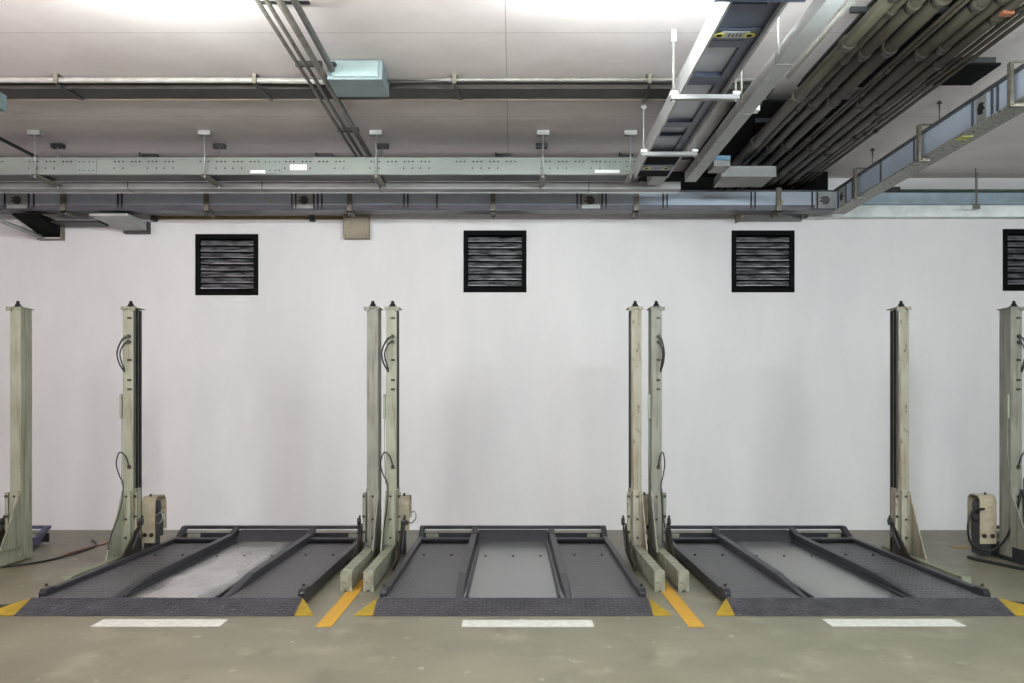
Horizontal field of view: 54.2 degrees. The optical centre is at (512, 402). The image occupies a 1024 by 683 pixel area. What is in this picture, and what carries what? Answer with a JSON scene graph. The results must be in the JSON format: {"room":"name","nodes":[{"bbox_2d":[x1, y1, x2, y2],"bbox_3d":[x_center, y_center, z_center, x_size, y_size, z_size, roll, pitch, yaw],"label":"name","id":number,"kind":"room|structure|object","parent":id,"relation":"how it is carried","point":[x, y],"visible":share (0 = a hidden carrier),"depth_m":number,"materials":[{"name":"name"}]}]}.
{"room":"parking garage","nodes":[
{"label":"parking garage","id":0,"kind":"room"},
{"bbox_2d":[0,178,1023,529],"bbox_3d":[0.000,-0.670,13.900,22.000,4.820,0.400,0,0,0],"label":"wall","id":1,"kind":"structure","parent":0,"point":[514,406],"depth_m":13.70,"materials":[{"name":"paint"}]},
{"bbox_2d":[0,213,108,240],"bbox_3d":[-6.272,-2.352,13.353,1.615,0.254,0.792,0,0,-23],"label":"duct","id":2,"kind":"object","parent":1,"relation":"attached to","point":[43,226],"visible":1,"depth_m":13.35,"materials":[{"name":"black metal"}]},
{"bbox_2d":[89,213,150,233],"bbox_3d":[-5.230,-2.390,13.338,0.540,0.160,0.715,0,0,0],"label":"stub","id":3,"kind":"object","parent":1,"relation":"attached to","point":[129,224],"visible":1,"depth_m":13.29,"materials":[{"name":"metal"}]},
{"bbox_2d":[195,234,257,294],"bbox_3d":[-3.920,-1.895,13.774,0.860,0.836,0.172,0,0,0],"label":"air vent","id":4,"kind":"object","parent":1,"relation":"in","point":[225,264],"visible":0.98,"depth_m":13.73,"materials":[{"name":"black metal"}]},
{"bbox_2d":[150,215,342,221],"bbox_3d":[-3.625,-2.520,13.660,2.650,0.080,0.080,0,0,0],"label":"conduit","id":5,"kind":"object","parent":1,"relation":"attached to","point":[154,218],"visible":1,"depth_m":13.64,"materials":[{"name":"grey metal"}]},
{"bbox_2d":[343,214,369,239],"bbox_3d":[-2.130,-2.417,13.626,0.350,0.365,0.147,0,0,0],"label":"junction box","id":6,"kind":"object","parent":1,"relation":"attached to","point":[358,228],"visible":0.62,"depth_m":13.56,"materials":[{"name":"metal"}]},
{"bbox_2d":[464,230,525,291],"bbox_3d":[-0.247,-1.940,13.774,0.860,0.846,0.172,0,0,0],"label":"air vent","id":7,"kind":"object","parent":1,"relation":"in","point":[494,260],"visible":0.95,"depth_m":13.74,"materials":[{"name":"black metal"}]},
{"bbox_2d":[731,230,794,291],"bbox_3d":[3.425,-1.940,13.774,0.860,0.846,0.172,0,0,0],"label":"air vent","id":8,"kind":"object","parent":1,"relation":"in","point":[761,260],"visible":0.96,"depth_m":13.73,"materials":[{"name":"black metal"}]},
{"bbox_2d":[735,214,801,222],"bbox_3d":[3.495,-2.540,13.495,0.910,0.160,0.390,0,0,0],"label":"stub","id":9,"kind":"object","parent":1,"relation":"attached to","point":[738,217],"visible":0.5,"depth_m":13.49,"materials":[{"name":"grey metal"}]},
{"bbox_2d":[805,205,1023,218],"bbox_3d":[7.450,-2.598,13.607,6.900,0.155,0.175,0,0,0],"label":"wall ledge","id":10,"kind":"object","parent":1,"relation":"attached to","point":[862,211],"visible":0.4,"depth_m":13.52,"materials":[{"name":"white paint"}]},
{"bbox_2d":[862,193,1023,204],"bbox_3d":[7.655,-2.760,13.588,6.490,0.160,0.205,0,0,0],"label":"duct","id":11,"kind":"object","parent":1,"relation":"attached to","point":[883,198],"visible":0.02,"depth_m":13.50,"materials":[{"name":"grey metal"}]},
{"bbox_2d":[883,187,1023,192],"bbox_3d":[7.675,-2.890,13.600,6.450,0.080,0.100,0,0,0],"label":"pipe","id":12,"kind":"object","parent":11,"relation":"on","point":[892,189],"visible":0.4,"depth_m":13.58,"materials":[{"name":"metal"}]},
{"bbox_2d":[1003,229,1023,290],"bbox_3d":[7.140,-1.960,13.774,0.860,0.846,0.172,0,0,0],"label":"air vent","id":13,"kind":"object","parent":1,"relation":"in","point":[1013,239],"visible":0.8,"depth_m":13.73,"materials":[{"name":"black metal"}]},
{"bbox_2d":[0,0,1023,177],"bbox_3d":[0.000,-3.180,4.550,22.000,0.200,19.100,0,0,0],"label":"ceiling","id":14,"kind":"structure","parent":0,"point":[413,39],"depth_m":9.26,"materials":[{"name":"paint"}]},
{"bbox_2d":[0,137,38,156],"bbox_3d":[-5.738,-2.960,9.100,0.040,0.038,6.200,0,0,0],"label":"conduit","id":15,"kind":"object","parent":14,"relation":"attached to","point":[1,138],"visible":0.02,"depth_m":11.53,"materials":[{"name":"metal"}]},
{"bbox_2d":[27,130,65,188],"bbox_3d":[-5.410,-2.814,11.610,0.140,0.529,0.660,0,0,0],"label":"hanger","id":16,"kind":"object","parent":14,"relation":"hanging from","point":[33,133],"visible":0.97,"depth_m":11.40,"materials":[{"name":"metal"}]},
{"bbox_2d":[60,181,75,218],"bbox_3d":[-5.837,-2.749,13.117,0.064,0.659,0.343,0,0,0],"label":"strap","id":17,"kind":"object","parent":14,"relation":"hanging from","point":[63,211],"visible":0.68,"depth_m":12.95,"materials":[{"name":"grey metal"}]},
{"bbox_2d":[0,63,1023,213],"bbox_3d":[-2.184,-2.634,9.120,13.148,0.282,8.240,0,0,0],"label":"cable tray","id":18,"kind":"object","parent":17,"relation":"hanging from","point":[987,110],"visible":0.82,"depth_m":12.99,"materials":[{"name":"metal"}]},
{"bbox_2d":[52,73,84,99],"bbox_3d":[-4.270,-3.032,9.600,0.066,0.094,0.524,0,0,3],"label":"clamp","id":19,"kind":"object","parent":14,"relation":"attached to","point":[55,75],"visible":1,"depth_m":9.40,"materials":[{"name":"metal"}]},
{"bbox_2d":[0,77,324,84],"bbox_3d":[-5.085,-3.018,9.380,6.831,0.084,0.092,0,0,0],"label":"conduit","id":20,"kind":"object","parent":14,"relation":"attached to","point":[2,79],"visible":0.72,"depth_m":9.38,"materials":[{"name":"white metal"}]},
{"bbox_2d":[0,92,6,111],"bbox_3d":[-5.040,-2.885,9.440,0.420,0.210,0.200,0,0,0],"label":"junction box","id":21,"kind":"object","parent":20,"relation":"attached to","point":[3,98],"visible":1,"depth_m":9.48,"materials":[{"name":"metal"}]},
{"bbox_2d":[203,193,215,218],"bbox_3d":[-3.978,-2.749,13.117,0.064,0.659,0.343,0,0,0],"label":"strap","id":22,"kind":"object","parent":14,"relation":"hanging from","point":[206,211],"visible":0.68,"depth_m":12.95,"materials":[{"name":"grey metal"}]},
{"bbox_2d":[198,130,226,188],"bbox_3d":[-3.490,-2.814,11.610,0.140,0.529,0.660,0,0,0],"label":"hanger","id":23,"kind":"object","parent":14,"relation":"hanging from","point":[202,133],"visible":0.94,"depth_m":11.47,"materials":[{"name":"metal"}]},
{"bbox_2d":[0,157,638,180],"bbox_3d":[-3.520,-2.692,11.570,9.960,0.195,0.460,0,0,0],"label":"cable tray","id":24,"kind":"object","parent":23,"relation":"hanging from","point":[11,168],"visible":0.99,"depth_m":11.36,"materials":[{"name":"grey metal"}]},
{"bbox_2d":[251,73,272,99],"bbox_3d":[-2.410,-3.032,9.600,0.066,0.094,0.524,0,0,3],"label":"clamp","id":25,"kind":"object","parent":14,"relation":"attached to","point":[254,75],"visible":1,"depth_m":9.43,"materials":[{"name":"metal"}]},
{"bbox_2d":[260,0,309,4],"bbox_3d":[-1.725,-3.014,7.525,0.390,0.012,0.050,0,0,0],"label":"bar","id":26,"kind":"object","parent":14,"relation":"attached to","point":[273,2],"visible":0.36,"depth_m":7.51,"materials":[{"name":"grey metal"}]},
{"bbox_2d":[264,0,363,156],"bbox_3d":[-1.799,-2.940,9.780,0.032,0.032,7.760,0,0,0],"label":"conduit","id":27,"kind":"object","parent":14,"relation":"attached to","point":[267,2],"visible":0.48,"depth_m":8.77,"materials":[{"name":"metal"}]},
{"bbox_2d":[255,0,373,181],"bbox_3d":[-1.867,-2.940,9.780,0.032,0.032,7.760,0,0,0],"label":"conduit","id":28,"kind":"object","parent":14,"relation":"attached to","point":[258,2],"visible":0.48,"depth_m":8.79,"materials":[{"name":"metal"}]},
{"bbox_2d":[275,0,386,181],"bbox_3d":[-1.705,-2.940,9.780,0.054,0.054,7.760,0,0,0],"label":"conduit","id":29,"kind":"object","parent":14,"relation":"attached to","point":[282,5],"visible":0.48,"depth_m":8.71,"materials":[{"name":"metal"}]},
{"bbox_2d":[295,61,321,66],"bbox_3d":[-1.805,-2.999,8.845,0.230,0.042,0.050,0,0,0],"label":"bar","id":30,"kind":"object","parent":29,"relation":"attached to","point":[309,63],"visible":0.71,"depth_m":8.82,"materials":[{"name":"grey metal"}]},
{"bbox_2d":[338,127,358,131],"bbox_3d":[-1.805,-2.999,10.975,0.230,0.042,0.050,0,0,0],"label":"bar","id":31,"kind":"object","parent":29,"relation":"attached to","point":[341,128],"visible":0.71,"depth_m":10.95,"materials":[{"name":"grey metal"}]},
{"bbox_2d":[0,153,692,159],"bbox_3d":[-3.000,-3.025,12.386,11.000,0.109,0.189,0,0,0],"label":"conduit","id":32,"kind":"object","parent":14,"relation":"attached to","point":[316,154],"visible":0.35,"depth_m":12.41,"materials":[{"name":"metal"}]},
{"bbox_2d":[347,181,355,218],"bbox_3d":[-2.119,-2.749,13.117,0.064,0.659,0.343,0,0,0],"label":"strap","id":33,"kind":"object","parent":14,"relation":"hanging from","point":[349,195],"visible":0.68,"depth_m":12.95,"materials":[{"name":"grey metal"}]},
{"bbox_2d":[327,60,388,96],"bbox_3d":[-1.417,-2.982,9.180,0.495,0.175,0.560,0,0,0],"label":"junction box","id":34,"kind":"object","parent":14,"relation":"attached to","point":[350,78],"visible":0.84,"depth_m":8.96,"materials":[{"name":"metal"}]},
{"bbox_2d":[290,0,334,71],"bbox_3d":[-1.613,-2.970,7.400,0.052,0.052,3.000,0,0,0],"label":"conduit","id":35,"kind":"object","parent":34,"relation":"attached to","point":[296,4],"visible":1,"depth_m":8.00,"materials":[{"name":"metal"}]},
{"bbox_2d":[369,130,388,188],"bbox_3d":[-1.550,-2.814,11.610,0.140,0.529,0.660,0,0,0],"label":"hanger","id":36,"kind":"object","parent":14,"relation":"hanging from","point":[373,133],"visible":0.94,"depth_m":11.34,"materials":[{"name":"metal"}]},
{"bbox_2d":[0,182,680,192],"bbox_3d":[-3.250,-2.592,12.035,10.500,0.095,0.220,0,0,0],"label":"grey trunking","id":37,"kind":"object","parent":36,"relation":"hanging from","point":[5,187],"visible":0.92,"depth_m":11.93,"materials":[{"name":"metal"}]},
{"bbox_2d":[0,83,774,99],"bbox_3d":[-3.000,-3.027,9.715,11.000,0.065,0.330,0,0,0],"label":"pipe","id":38,"kind":"object","parent":14,"relation":"attached to","point":[13,91],"visible":0.72,"depth_m":9.63,"materials":[{"name":"grey metal"}]},
{"bbox_2d":[451,73,462,99],"bbox_3d":[-0.540,-3.032,9.600,0.066,0.094,0.524,0,0,3],"label":"clamp","id":39,"kind":"object","parent":14,"relation":"attached to","point":[454,76],"visible":1,"depth_m":9.40,"materials":[{"name":"metal"}]},
{"bbox_2d":[490,181,495,218],"bbox_3d":[-0.260,-2.749,13.117,0.064,0.659,0.343,0,0,0],"label":"strap","id":40,"kind":"object","parent":14,"relation":"hanging from","point":[492,195],"visible":0.79,"depth_m":12.95,"materials":[{"name":"grey metal"}]},
{"bbox_2d":[536,130,548,188],"bbox_3d":[0.340,-2.814,11.610,0.140,0.529,0.660,0,0,0],"label":"hanger","id":41,"kind":"object","parent":14,"relation":"hanging from","point":[540,133],"visible":0.96,"depth_m":11.31,"materials":[{"name":"metal"}]},
{"bbox_2d":[388,78,754,81],"bbox_3d":[0.665,-3.020,9.392,3.669,0.070,0.116,0,0,-2],"label":"conduit","id":42,"kind":"object","parent":14,"relation":"attached to","point":[439,79],"visible":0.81,"depth_m":9.39,"materials":[{"name":"white metal"}]},
{"bbox_2d":[623,130,636,184],"bbox_3d":[1.330,-2.814,11.515,0.140,0.529,0.470,0,0,0],"label":"hanger","id":43,"kind":"object","parent":14,"relation":"hanging from","point":[627,133],"visible":1,"depth_m":11.31,"materials":[{"name":"grey metal"}]},
{"bbox_2d":[631,181,638,218],"bbox_3d":[1.599,-2.749,13.117,0.064,0.659,0.343,0,0,0],"label":"strap","id":44,"kind":"object","parent":14,"relation":"hanging from","point":[636,195],"visible":0.68,"depth_m":12.95,"materials":[{"name":"grey metal"}]},
{"bbox_2d":[645,73,652,99],"bbox_3d":[1.290,-3.032,9.600,0.066,0.094,0.524,0,0,3],"label":"clamp","id":45,"kind":"object","parent":14,"relation":"attached to","point":[648,75],"visible":1,"depth_m":9.40,"materials":[{"name":"metal"}]},
{"bbox_2d":[640,100,697,157],"bbox_3d":[1.583,-2.784,10.140,0.575,0.589,0.080,0,0,0],"label":"hanger","id":46,"kind":"object","parent":14,"relation":"hanging from","point":[694,152],"visible":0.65,"depth_m":10.12,"materials":[{"name":"white metal"}]},
{"bbox_2d":[669,29,739,101],"bbox_3d":[1.583,-2.784,8.260,0.575,0.589,0.080,0,0,0],"label":"hanger","id":47,"kind":"object","parent":14,"relation":"hanging from","point":[735,95],"visible":0.75,"depth_m":8.23,"materials":[{"name":"white metal"}]},
{"bbox_2d":[634,0,805,184],"bbox_3d":[1.535,-2.620,8.700,0.570,0.240,6.200,0,0,0],"label":"cable tray","id":48,"kind":"object","parent":47,"relation":"on","point":[733,30],"visible":0.98,"depth_m":7.86,"materials":[{"name":"metal"}]},
{"bbox_2d":[631,171,827,189],"bbox_3d":[2.905,-2.927,13.488,2.570,0.304,0.405,0,0,0],"label":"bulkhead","id":49,"kind":"object","parent":14,"relation":"attached to","point":[820,182],"visible":0.14,"depth_m":13.30,"materials":[{"name":"metal"}]},
{"bbox_2d":[709,0,898,189],"bbox_3d":[2.660,-2.860,9.595,0.126,0.126,7.390,0,0,0],"label":"ceiling pipe","id":50,"kind":"object","parent":49,"relation":"attached to","point":[846,44],"visible":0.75,"depth_m":8.59,"materials":[{"name":"grey metal"}]},
{"bbox_2d":[719,0,906,189],"bbox_3d":[2.760,-2.860,9.595,0.073,0.073,7.390,0,0,0],"label":"ceiling pipe","id":51,"kind":"object","parent":49,"relation":"attached to","point":[892,11],"visible":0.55,"depth_m":8.59,"materials":[{"name":"grey metal"}]},
{"bbox_2d":[726,0,925,189],"bbox_3d":[2.874,-2.860,9.595,0.106,0.106,7.390,0,0,0],"label":"ceiling pipe","id":52,"kind":"object","parent":49,"relation":"attached to","point":[910,7],"visible":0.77,"depth_m":8.58,"materials":[{"name":"grey metal"}]},
{"bbox_2d":[737,0,951,189],"bbox_3d":[3.026,-2.860,9.595,0.133,0.133,7.390,0,0,0],"label":"ceiling pipe","id":53,"kind":"object","parent":49,"relation":"attached to","point":[890,46],"visible":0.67,"depth_m":8.57,"materials":[{"name":"grey metal"}]},
{"bbox_2d":[751,0,963,188],"bbox_3d":[3.180,-2.860,9.595,0.039,0.039,7.390,0,0,0],"label":"ceiling pipe","id":54,"kind":"object","parent":49,"relation":"attached to","point":[957,2],"visible":0.96,"depth_m":8.66,"materials":[{"name":"grey metal"}]},
{"bbox_2d":[755,0,969,188],"bbox_3d":[3.226,-2.860,9.595,0.039,0.039,7.390,0,0,0],"label":"ceiling pipe","id":55,"kind":"object","parent":49,"relation":"attached to","point":[964,2],"visible":0.91,"depth_m":8.67,"materials":[{"name":"grey metal"}]},
{"bbox_2d":[760,0,992,189],"bbox_3d":[3.335,-2.860,9.595,0.118,0.118,7.390,0,0,0],"label":"ceiling pipe","id":56,"kind":"object","parent":49,"relation":"attached to","point":[974,7],"visible":0.88,"depth_m":8.74,"materials":[{"name":"grey metal"}]},
{"bbox_2d":[770,0,1010,189],"bbox_3d":[3.455,-2.860,9.595,0.102,0.102,7.390,0,0,0],"label":"ceiling pipe","id":57,"kind":"object","parent":49,"relation":"attached to","point":[994,5],"visible":0.71,"depth_m":8.79,"materials":[{"name":"grey metal"}]},
{"bbox_2d":[779,0,1023,189],"bbox_3d":[3.581,-2.857,9.595,0.102,0.107,7.390,0,0,0],"label":"ceiling pipe","id":58,"kind":"object","parent":49,"relation":"attached to","point":[1007,10],"visible":0.79,"depth_m":8.78,"materials":[{"name":"grey metal"}]},
{"bbox_2d":[789,4,1023,188],"bbox_3d":[3.684,-2.860,9.595,0.043,0.043,7.390,0,0,0],"label":"ceiling pipe","id":59,"kind":"object","parent":49,"relation":"attached to","point":[1018,10],"visible":0.88,"depth_m":8.99,"materials":[{"name":"grey metal"}]},
{"bbox_2d":[794,10,1023,188],"bbox_3d":[3.747,-2.860,9.595,0.043,0.043,7.390,0,0,0],"label":"ceiling pipe","id":60,"kind":"object","parent":49,"relation":"attached to","point":[956,64],"visible":0.98,"depth_m":9.04,"materials":[{"name":"grey metal"}]},
{"bbox_2d":[799,18,1023,188],"bbox_3d":[3.815,-2.860,9.595,0.043,0.043,7.390,0,0,0],"label":"ceiling pipe","id":61,"kind":"object","parent":49,"relation":"attached to","point":[972,58],"visible":0.98,"depth_m":9.18,"materials":[{"name":"grey metal"}]},
{"bbox_2d":[714,166,775,186],"bbox_3d":[2.695,-2.650,11.742,0.630,0.120,0.615,0,0,0],"label":"box","id":62,"kind":"object","parent":14,"relation":"attached to","point":[734,176],"visible":0.86,"depth_m":11.44,"materials":[{"name":"grey metal"}]},
{"bbox_2d":[708,155,730,172],"bbox_3d":[2.310,-2.675,11.215,0.180,0.110,0.370,0,0,0],"label":"box","id":63,"kind":"object","parent":62,"relation":"attached to","point":[721,163],"visible":0.82,"depth_m":11.05,"materials":[{"name":"grey metal"}]},
{"bbox_2d":[753,102,761,112],"bbox_3d":[2.395,-3.005,10.060,0.190,0.149,0.160,0,0,0],"label":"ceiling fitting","id":64,"kind":"object","parent":14,"relation":"attached to","point":[757,110],"visible":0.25,"depth_m":10.02,"materials":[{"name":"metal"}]},
{"bbox_2d":[685,0,845,181],"bbox_3d":[2.067,-2.838,8.830,0.171,0.482,5.860,0,0,0],"label":"cable tray","id":65,"kind":"object","parent":14,"relation":"hanging from","point":[817,15],"visible":0.89,"depth_m":8.06,"materials":[{"name":"grey metal"}]},
{"bbox_2d":[770,188,780,218],"bbox_3d":[3.445,-2.749,13.117,0.064,0.659,0.343,0,0,0],"label":"strap","id":66,"kind":"object","parent":14,"relation":"hanging from","point":[777,212],"visible":0.75,"depth_m":12.95,"materials":[{"name":"grey metal"}]},
{"bbox_2d":[681,0,967,176],"bbox_3d":[3.020,-3.039,9.575,1.600,0.079,7.350,0,0,0],"label":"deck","id":67,"kind":"object","parent":14,"relation":"attached to","point":[769,107],"visible":0.17,"depth_m":10.26,"materials":[{"name":"metal"}]},
{"bbox_2d":[755,118,882,122],"bbox_3d":[3.215,-2.975,10.520,1.330,0.040,0.040,0,0,0],"label":"support","id":68,"kind":"object","parent":67,"relation":"attached to","point":[757,120],"visible":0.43,"depth_m":10.50,"materials":[{"name":"metal"}]},
{"bbox_2d":[786,0,855,78],"bbox_3d":[2.394,-2.840,7.300,0.040,0.038,2.800,0,0,0],"label":"conduit","id":69,"kind":"object","parent":67,"relation":"attached to","point":[849,3],"visible":1,"depth_m":7.73,"materials":[{"name":"white metal"}]},
{"bbox_2d":[849,6,1022,13],"bbox_3d":[3.215,-2.975,7.570,1.330,0.040,0.040,0,0,0],"label":"support","id":70,"kind":"object","parent":67,"relation":"attached to","point":[853,9],"visible":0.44,"depth_m":7.55,"materials":[{"name":"metal"}]},
{"bbox_2d":[853,148,874,199],"bbox_3d":[4.253,-2.769,12.100,0.255,0.619,0.060,0,0,0],"label":"hanger","id":71,"kind":"object","parent":14,"relation":"hanging from","point":[855,197],"visible":0.92,"depth_m":12.08,"materials":[{"name":"metal"}]},
{"bbox_2d":[916,101,941,162],"bbox_3d":[4.253,-2.769,10.200,0.255,0.619,0.060,0,0,0],"label":"hanger","id":72,"kind":"object","parent":14,"relation":"hanging from","point":[919,159],"visible":0.94,"depth_m":10.17,"materials":[{"name":"metal"}]},
{"bbox_2d":[925,57,1000,85],"bbox_3d":[4.100,-3.039,9.160,0.460,0.079,0.580,0,0,0],"label":"hatch","id":73,"kind":"object","parent":14,"relation":"attached to","point":[974,71],"visible":0.57,"depth_m":9.08,"materials":[{"name":"black metal"}]},
{"bbox_2d":[973,168,979,208],"bbox_3d":[6.130,-2.829,13.225,0.091,0.499,0.426,0,0,25],"label":"rod","id":74,"kind":"object","parent":14,"relation":"hanging from","point":[976,205],"visible":1,"depth_m":13.35,"materials":[{"name":"grey metal"}]},
{"bbox_2d":[1007,60,1023,107],"bbox_3d":[4.253,-2.769,8.320,0.255,0.619,0.060,0,0,0],"label":"hanger","id":75,"kind":"object","parent":14,"relation":"hanging from","point":[1010,66],"visible":1,"depth_m":8.29,"materials":[{"name":"metal"}]},
{"bbox_2d":[0,530,1023,682],"bbox_3d":[0.000,1.840,4.550,22.000,0.200,19.100,0,0,0],"label":"floor","id":76,"kind":"structure","parent":0,"point":[33,649],"depth_m":7.17,"materials":[{"name":"concrete"}]},
{"bbox_2d":[0,301,33,565],"bbox_3d":[-5.495,0.306,10.700,0.240,2.867,1.100,0,0,0],"label":"lift post","id":77,"kind":"object","parent":76,"relation":"on","point":[16,543],"visible":1,"depth_m":10.95,"materials":[{"name":"metal"}]},
{"bbox_2d":[0,525,50,545],"bbox_3d":[-6.860,1.626,10.275,2.610,0.224,4.230,0,0,0],"label":"platform","id":78,"kind":"object","parent":76,"relation":"on","point":[42,535],"visible":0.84,"depth_m":12.25,"materials":[{"name":"blue paint"}]},
{"bbox_2d":[0,539,97,567],"bbox_3d":[-5.394,1.728,11.266,0.773,0.024,2.584,0,0,20],"label":"cable","id":79,"kind":"object","parent":76,"relation":"on","point":[92,540],"visible":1,"depth_m":11.01,"materials":[{"name":"black rubber"}]},
{"bbox_2d":[63,540,107,554],"bbox_3d":[-5.068,1.730,11.976,0.100,0.016,1.153,0,0,1],"label":"cable","id":80,"kind":"object","parent":76,"relation":"on","point":[106,540],"visible":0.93,"depth_m":11.90,"materials":[{"name":"black rubber"}]},
{"bbox_2d":[62,301,166,581],"bbox_3d":[-4.210,0.306,10.557,0.328,2.867,2.229,0,0,6],"label":"lift post","id":81,"kind":"object","parent":76,"relation":"on","point":[138,520],"visible":0.9,"depth_m":10.95,"materials":[{"name":"metal"}]},
{"bbox_2d":[90,619,227,626],"bbox_3d":[-2.785,1.738,7.900,1.000,0.004,0.260,0,0,0],"label":"floor marking","id":82,"kind":"object","parent":76,"relation":"on","point":[105,622],"depth_m":7.87,"materials":[{"name":"white paint"}]},
{"bbox_2d":[0,525,366,615],"bbox_3d":[-3.010,1.626,10.275,2.770,0.224,4.230,0,0,0],"label":"platform","id":83,"kind":"object","parent":76,"relation":"on","point":[237,572],"visible":0.97,"depth_m":9.44,"materials":[{"name":"grey metal"}]},
{"bbox_2d":[315,578,362,626],"bbox_3d":[-1.472,1.738,10.080,0.125,0.004,4.640,0,0,0],"label":"floor marking","id":84,"kind":"object","parent":76,"relation":"on","point":[336,611],"depth_m":8.49,"materials":[{"name":"yellow paint"}]},
{"bbox_2d":[340,301,382,591],"bbox_3d":[-1.583,0.306,10.356,0.245,2.867,2.288,0,0,0],"label":"lift post","id":85,"kind":"object","parent":76,"relation":"on","point":[369,530],"visible":0.91,"depth_m":10.95,"materials":[{"name":"beige metal"}]},
{"bbox_2d":[363,301,416,591],"bbox_3d":[-1.338,0.306,10.387,0.322,2.867,2.347,0,0,5],"label":"lift post","id":86,"kind":"object","parent":76,"relation":"on","point":[398,511],"visible":1,"depth_m":10.95,"materials":[{"name":"metal"}]},
{"bbox_2d":[353,525,672,615],"bbox_3d":[0.000,1.626,10.275,2.610,0.224,4.230,0,0,0],"label":"platform","id":87,"kind":"object","parent":76,"relation":"on","point":[485,572],"visible":1,"depth_m":9.44,"materials":[{"name":"grey metal"}]},
{"bbox_2d":[462,620,593,626],"bbox_3d":[0.115,1.738,7.880,1.030,0.004,0.240,0,0,0],"label":"floor marking","id":88,"kind":"object","parent":76,"relation":"on","point":[466,623],"depth_m":7.87,"materials":[{"name":"white paint"}]},
{"bbox_2d":[621,301,664,591],"bbox_3d":[1.307,0.306,10.356,0.234,2.867,2.288,0,0,0],"label":"lift post","id":89,"kind":"object","parent":76,"relation":"on","point":[634,531],"visible":1,"depth_m":10.95,"materials":[{"name":"metal"}]},
{"bbox_2d":[623,543,704,626],"bbox_3d":[1.427,1.738,10.080,0.125,0.004,4.640,0,0,0],"label":"floor marking","id":90,"kind":"object","parent":76,"relation":"on","point":[682,609],"depth_m":8.47,"materials":[{"name":"yellow paint"}]},
{"bbox_2d":[643,301,688,591],"bbox_3d":[1.539,0.306,10.381,0.376,2.867,2.338,0,0,0],"label":"lift post","id":91,"kind":"object","parent":76,"relation":"on","point":[657,530],"visible":0.88,"depth_m":10.95,"materials":[{"name":"beige metal"}]},
{"bbox_2d":[662,525,1023,615],"bbox_3d":[3.085,1.626,10.275,2.870,0.224,4.230,0,0,0],"label":"platform","id":92,"kind":"object","parent":76,"relation":"on","point":[790,572],"visible":0.94,"depth_m":9.44,"materials":[{"name":"grey metal"}]},
{"bbox_2d":[822,619,966,626],"bbox_3d":[3.007,1.738,7.910,1.045,0.004,0.260,0,0,0],"label":"floor marking","id":93,"kind":"object","parent":76,"relation":"on","point":[833,622],"depth_m":7.87,"materials":[{"name":"white paint"}]},
{"bbox_2d":[882,301,970,583],"bbox_3d":[4.237,0.306,10.471,0.234,2.867,2.058,0,0,0],"label":"lift post","id":94,"kind":"object","parent":76,"relation":"on","point":[905,536],"visible":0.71,"depth_m":10.95,"materials":[{"name":"metal"}]},
{"bbox_2d":[950,546,970,547],"bbox_3d":[5.525,1.738,12.050,0.450,0.004,0.140,0,0,0],"label":"floor marking","id":95,"kind":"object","parent":76,"relation":"on","point":[950,546],"depth_m":12.10,"materials":[{"name":"yellow paint"}]},
{"bbox_2d":[967,301,1023,563],"bbox_3d":[5.363,0.306,10.875,0.655,2.866,1.450,0,0,0],"label":"lift post","id":96,"kind":"object","parent":76,"relation":"on","point":[981,507],"visible":1,"depth_m":11.02,"materials":[{"name":"beige metal"}]},
{"bbox_2d":[967,555,1023,570],"bbox_3d":[5.535,1.725,10.398,0.481,0.040,1.792,0,0,-43],"label":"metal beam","id":97,"kind":"structure","parent":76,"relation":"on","point":[968,556],"depth_m":10.73,"materials":[{"name":"black metal"}]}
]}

